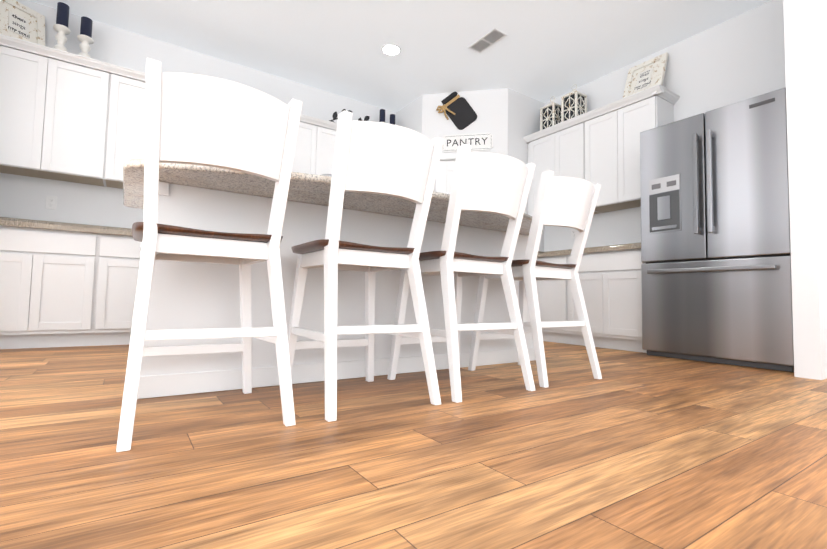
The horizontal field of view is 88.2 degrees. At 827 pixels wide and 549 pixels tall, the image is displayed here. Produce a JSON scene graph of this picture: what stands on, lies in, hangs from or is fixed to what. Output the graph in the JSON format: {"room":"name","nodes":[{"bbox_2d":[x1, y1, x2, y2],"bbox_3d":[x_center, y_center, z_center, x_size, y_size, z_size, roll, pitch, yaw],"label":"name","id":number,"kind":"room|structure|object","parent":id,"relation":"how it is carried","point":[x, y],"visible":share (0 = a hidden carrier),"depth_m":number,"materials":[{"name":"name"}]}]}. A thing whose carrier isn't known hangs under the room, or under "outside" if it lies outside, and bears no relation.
{"room":"kitchen","nodes":[
{"label":"kitchen","id":0,"kind":"room"},
{"bbox_2d":[0,0,471,228],"bbox_3d":[-2.548,-0.834,4.140,8.470,2.870,0.200,3,-4,-34],"label":"wall","id":1,"kind":"structure","parent":0,"point":[22,197],"depth_m":3.95,"materials":[{"name":"white paint"}]},
{"bbox_2d":[0,34,59,179],"bbox_3d":[-3.164,-1.313,3.426,0.464,0.973,0.324,3,-4,-34],"label":"upper cabinet","id":2,"kind":"object","parent":1,"relation":"attached to","point":[29,72],"depth_m":3.34,"materials":[{"name":"white wood"}]},
{"bbox_2d":[0,0,44,45],"bbox_3d":[-3.186,-2.006,3.438,0.079,0.391,0.360,0,-3,21],"label":"framed sign","id":3,"kind":"object","parent":2,"relation":"on","point":[18,20],"visible":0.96,"depth_m":3.46,"materials":[{"name":"white paint"}]},
{"bbox_2d":[45,195,56,209],"bbox_3d":[-3.088,-0.612,3.637,0.072,0.116,0.009,3,-4,-34],"label":"electrical outlet","id":4,"kind":"object","parent":1,"relation":"attached to","point":[51,202],"visible":1,"depth_m":3.64,"materials":[{"name":"white plastic"}]},
{"bbox_2d":[0,217,119,228],"bbox_3d":[-1.861,-0.332,4.448,3.856,0.100,0.022,3,-4,-34],"label":"backsplash","id":5,"kind":"structure","parent":1,"relation":"attached to","point":[1,218],"depth_m":3.62,"materials":[{"name":"white tile"}]},
{"bbox_2d":[52,50,123,187],"bbox_3d":[-2.850,-1.295,3.637,0.528,0.973,0.324,3,-4,-34],"label":"upper cabinet","id":6,"kind":"object","parent":1,"relation":"attached to","point":[69,117],"depth_m":3.55,"materials":[{"name":"white wood"}]},
{"bbox_2d":[53,2,70,51],"bbox_3d":[-2.957,-2.031,3.586,0.120,0.486,0.120,3,-4,-34],"label":"candle holder","id":7,"kind":"object","parent":6,"relation":"on","point":[61,28],"visible":0.65,"depth_m":3.56,"materials":[{"name":"white paint"}]},
{"bbox_2d":[77,16,93,57],"bbox_3d":[-2.825,-1.994,3.674,0.120,0.426,0.120,3,-4,-34],"label":"candle holder","id":8,"kind":"object","parent":6,"relation":"on","point":[84,36],"visible":0.71,"depth_m":3.65,"materials":[{"name":"white paint"}]},
{"bbox_2d":[116,67,145,188],"bbox_3d":[-2.545,-1.277,3.843,0.466,0.973,0.324,3,-4,-34],"label":"upper cabinet","id":9,"kind":"object","parent":1,"relation":"attached to","point":[130,142],"depth_m":3.71,"materials":[{"name":"white wood"}]},
{"bbox_2d":[292,114,323,174],"bbox_3d":[-1.272,-1.204,4.701,0.403,0.973,0.324,3,-4,-34],"label":"upper cabinet","id":10,"kind":"object","parent":1,"relation":"attached to","point":[309,149],"depth_m":4.62,"materials":[{"name":"white wood"}]},
{"bbox_2d":[324,122,336,173],"bbox_3d":[-1.009,-1.189,4.879,0.468,0.973,0.324,3,-4,-34],"label":"upper cabinet","id":11,"kind":"object","parent":1,"relation":"attached to","point":[330,128],"depth_m":4.74,"materials":[{"name":"white wood"}]},
{"bbox_2d":[329,109,351,121],"bbox_3d":[-0.882,-1.798,4.860,0.401,0.243,0.030,3,-4,-34],"label":"decor","id":12,"kind":"object","parent":11,"relation":"on","point":[335,115],"visible":0.27,"depth_m":4.85,"materials":[{"name":"black"}]},
{"bbox_2d":[358,116,369,120],"bbox_3d":[-0.636,-1.780,5.026,0.277,0.236,0.030,3,-4,-34],"label":"decor","id":13,"kind":"object","parent":11,"relation":"on","point":[366,118],"visible":0.19,"depth_m":5.07,"materials":[{"name":"black"}]},
{"bbox_2d":[379,109,384,122],"bbox_3d":[-0.391,-1.847,5.315,0.120,0.410,0.120,3,-4,-34],"label":"candle holder","id":14,"kind":"object","parent":11,"relation":"on","point":[382,116],"visible":0.23,"depth_m":5.29,"materials":[{"name":"wax"}]},
{"bbox_2d":[390,114,394,124],"bbox_3d":[-0.266,-1.822,5.362,0.120,0.370,0.120,3,-4,-34],"label":"candle","id":15,"kind":"object","parent":11,"relation":"on","point":[392,118],"visible":0.15,"depth_m":5.34,"materials":[{"name":"blue wax"}]},
{"bbox_2d":[28,0,770,111],"bbox_3d":[-0.503,-2.423,1.242,8.470,0.060,7.400,3,-4,-34],"label":"ceiling","id":16,"kind":"structure","parent":0,"point":[544,51],"depth_m":3.99,"materials":[{"name":"white paint"}]},
{"bbox_2d":[381,44,400,55],"bbox_3d":[-0.220,-2.217,4.216,0.196,0.008,0.196,3,-4,-34],"label":"recessed light","id":17,"kind":"object","parent":16,"relation":"in","point":[391,49],"visible":1,"depth_m":4.21,"materials":[{"name":"white plastic"}]},
{"bbox_2d":[467,28,507,53],"bbox_3d":[0.698,-2.208,4.045,0.170,0.008,0.370,3,-4,-34],"label":"ceiling vent","id":18,"kind":"object","parent":16,"relation":"in","point":[492,37],"visible":1,"depth_m":4.03,"materials":[{"name":"white plastic"}]},
{"bbox_2d":[0,341,826,548],"bbox_3d":[-0.560,0.502,1.079,8.470,0.060,7.400,3,-4,-34],"label":"floor","id":19,"kind":"structure","parent":0,"point":[634,450],"depth_m":1.11,"materials":[{"name":"brown wood"}]},
{"bbox_2d":[0,225,111,348],"bbox_3d":[-2.939,0.112,3.345,0.881,0.875,0.609,3,-4,-34],"label":"base cabinet","id":20,"kind":"object","parent":19,"relation":"on","point":[62,284],"depth_m":3.17,"materials":[{"name":"white wood"}]},
{"bbox_2d":[0,221,132,236],"bbox_3d":[-2.663,-0.330,3.527,1.500,0.038,0.648,3,-4,-34],"label":"countertop","id":21,"kind":"structure","parent":20,"relation":"on","point":[15,224],"depth_m":3.22,"materials":[{"name":"beige stone"}]},
{"bbox_2d":[104,237,140,344],"bbox_3d":[-2.378,0.144,3.723,0.756,0.875,0.609,3,-4,-34],"label":"base cabinet","id":22,"kind":"object","parent":19,"relation":"on","point":[123,275],"depth_m":3.41,"materials":[{"name":"white wood"}]},
{"bbox_2d":[116,58,302,451],"bbox_3d":[-0.716,-0.047,1.499,0.482,1.074,0.629,3,-4,-34],"label":"stool","id":23,"kind":"object","parent":19,"relation":"on","point":[197,119],"visible":1,"depth_m":1.32,"materials":[{"name":"white wood"}]},
{"bbox_2d":[137,179,535,398],"bbox_3d":[-0.304,0.122,2.665,2.372,0.882,0.707,3,-4,-34],"label":"kitchen island","id":24,"kind":"object","parent":19,"relation":"on","point":[189,295],"depth_m":2.06,"materials":[{"name":"white wood"}]},
{"bbox_2d":[123,159,542,234],"bbox_3d":[-0.177,-0.342,2.503,2.524,0.029,1.232,3,-4,-34],"label":"island countertop","id":25,"kind":"structure","parent":24,"relation":"on","point":[308,188],"depth_m":1.90,"materials":[{"name":"beige stone"}]},
{"bbox_2d":[288,110,443,421],"bbox_3d":[-0.220,-0.019,1.809,0.482,1.074,0.629,3,-4,-34],"label":"stool","id":26,"kind":"object","parent":19,"relation":"on","point":[386,159],"visible":0.98,"depth_m":1.64,"materials":[{"name":"white wood"}]},
{"bbox_2d":[387,144,535,402],"bbox_3d":[0.241,0.006,2.108,0.482,1.074,0.629,3,-4,-34],"label":"stool","id":27,"kind":"object","parent":19,"relation":"on","point":[495,183],"visible":0.94,"depth_m":1.93,"materials":[{"name":"white wood"}]},
{"bbox_2d":[468,170,601,387],"bbox_3d":[0.702,0.034,2.443,0.482,1.074,0.629,3,-4,-34],"label":"stool","id":28,"kind":"object","parent":19,"relation":"on","point":[569,202],"visible":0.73,"depth_m":2.26,"materials":[{"name":"white wood"}]},
{"bbox_2d":[536,254,571,343],"bbox_3d":[1.557,0.272,4.636,0.609,0.875,0.834,3,-4,-34],"label":"base cabinet","id":29,"kind":"object","parent":19,"relation":"on","point":[554,296],"depth_m":4.30,"materials":[{"name":"white wood"}]},
{"bbox_2d":[572,250,646,352],"bbox_3d":[1.945,0.248,4.062,0.609,0.875,0.834,3,-4,-34],"label":"base cabinet","id":30,"kind":"object","parent":19,"relation":"on","point":[610,277],"depth_m":3.80,"materials":[{"name":"white wood"}]},
{"bbox_2d":[537,242,640,257],"bbox_3d":[1.745,-0.197,4.362,0.648,0.038,1.531,3,-4,-34],"label":"countertop","id":31,"kind":"structure","parent":30,"relation":"on","point":[635,246],"depth_m":3.95,"materials":[{"name":"beige stone"}]},
{"bbox_2d":[640,87,793,371],"bbox_3d":[2.388,-0.269,3.276,0.745,1.830,0.950,3,-4,-34],"label":"refrigerator","id":32,"kind":"object","parent":19,"relation":"on","point":[716,254],"visible":0.92,"depth_m":3.02,"materials":[{"name":"grey metal"}]},
{"bbox_2d":[436,92,476,129],"bbox_3d":[0.505,-1.938,5.021,0.364,0.478,0.339,3,-4,-34],"label":"chalkboard sign","id":33,"kind":"object","parent":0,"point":[460,113],"visible":0.94,"depth_m":5.02,"materials":[{"name":"black wood"}]},
{"bbox_2d":[442,133,492,152],"bbox_3d":[0.622,-1.540,4.984,0.600,0.205,0.013,0,-3,12],"label":"sign","id":34,"kind":"object","parent":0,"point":[476,142],"visible":1,"depth_m":4.97,"materials":[{"name":"white"}]},
{"bbox_2d":[492,88,543,251],"bbox_3d":[1.261,-0.707,5.065,0.675,2.870,0.133,3,-4,-34],"label":"wall","id":35,"kind":"structure","parent":0,"point":[515,115],"depth_m":4.97,"materials":[{"name":"white paint"}]},
{"bbox_2d":[433,151,504,193],"bbox_3d":[0.600,-0.356,4.918,0.619,2.124,0.635,3,-4,-34],"label":"pantry door","id":36,"kind":"structure","parent":35,"relation":"in","point":[444,176],"depth_m":5.03,"materials":[{"name":"white wood"}]},
{"bbox_2d":[472,0,779,251],"bbox_3d":[2.896,-0.765,3.465,0.200,2.870,6.990,3,-4,-34],"label":"wall","id":37,"kind":"structure","parent":0,"point":[768,46],"depth_m":3.82,"materials":[{"name":"white paint"}]},
{"bbox_2d":[523,124,558,216],"bbox_3d":[1.600,-1.134,4.948,0.324,0.973,0.464,3,-4,-34],"label":"upper cabinet","id":38,"kind":"object","parent":37,"relation":"attached to","point":[543,148],"depth_m":4.88,"materials":[{"name":"white wood"}]},
{"bbox_2d":[540,96,560,129],"bbox_3d":[1.605,-1.846,4.933,0.194,0.442,0.194,3,-4,-34],"label":"lantern","id":39,"kind":"object","parent":38,"relation":"on","point":[550,114],"visible":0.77,"depth_m":4.88,"materials":[{"name":"grey wood"}]},
{"bbox_2d":[571,229,576,238],"bbox_3d":[1.821,-0.463,4.845,0.009,0.116,0.072,3,-4,-34],"label":"electrical outlet","id":40,"kind":"object","parent":37,"relation":"attached to","point":[573,233],"visible":0.92,"depth_m":4.84,"materials":[{"name":"white plastic"}]},
{"bbox_2d":[559,112,604,213],"bbox_3d":[1.800,-1.147,4.652,0.324,0.973,0.485,3,-4,-34],"label":"upper cabinet","id":41,"kind":"object","parent":37,"relation":"attached to","point":[574,135],"depth_m":4.51,"materials":[{"name":"white wood"}]},
{"bbox_2d":[561,84,586,121],"bbox_3d":[1.767,-1.866,4.693,0.194,0.462,0.194,3,-4,-34],"label":"lantern","id":42,"kind":"object","parent":41,"relation":"on","point":[573,103],"visible":0.71,"depth_m":4.64,"materials":[{"name":"grey wood"}]},
{"bbox_2d":[544,243,631,253],"bbox_3d":[2.006,-0.251,4.541,0.022,0.100,1.531,3,-4,-34],"label":"backsplash","id":43,"kind":"structure","parent":37,"relation":"attached to","point":[590,248],"depth_m":4.32,"materials":[{"name":"white tile"}]},
{"bbox_2d":[591,100,638,211],"bbox_3d":[2.000,-1.159,4.357,0.324,0.973,0.486,3,-4,-34],"label":"upper cabinet","id":44,"kind":"object","parent":37,"relation":"attached to","point":[600,145],"depth_m":4.20,"materials":[{"name":"white wood"}]},
{"bbox_2d":[623,88,674,206],"bbox_3d":[2.188,-1.171,4.078,0.324,0.973,0.421,3,-4,-34],"label":"upper cabinet","id":45,"kind":"object","parent":37,"relation":"attached to","point":[653,108],"depth_m":3.97,"materials":[{"name":"white wood"}]},
{"bbox_2d":[623,52,668,97],"bbox_3d":[2.239,-1.882,4.143,0.187,0.442,0.370,3,-4,-34],"label":"framed sign","id":46,"kind":"object","parent":45,"relation":"on","point":[650,73],"visible":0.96,"depth_m":4.14,"materials":[{"name":"white paint"}]},
{"bbox_2d":[780,0,826,379],"bbox_3d":[2.682,-0.805,2.809,0.850,2.870,0.120,3,-4,-34],"label":"wall","id":47,"kind":"structure","parent":0,"point":[803,23],"depth_m":2.56,"materials":[{"name":"white paint"}]}
]}

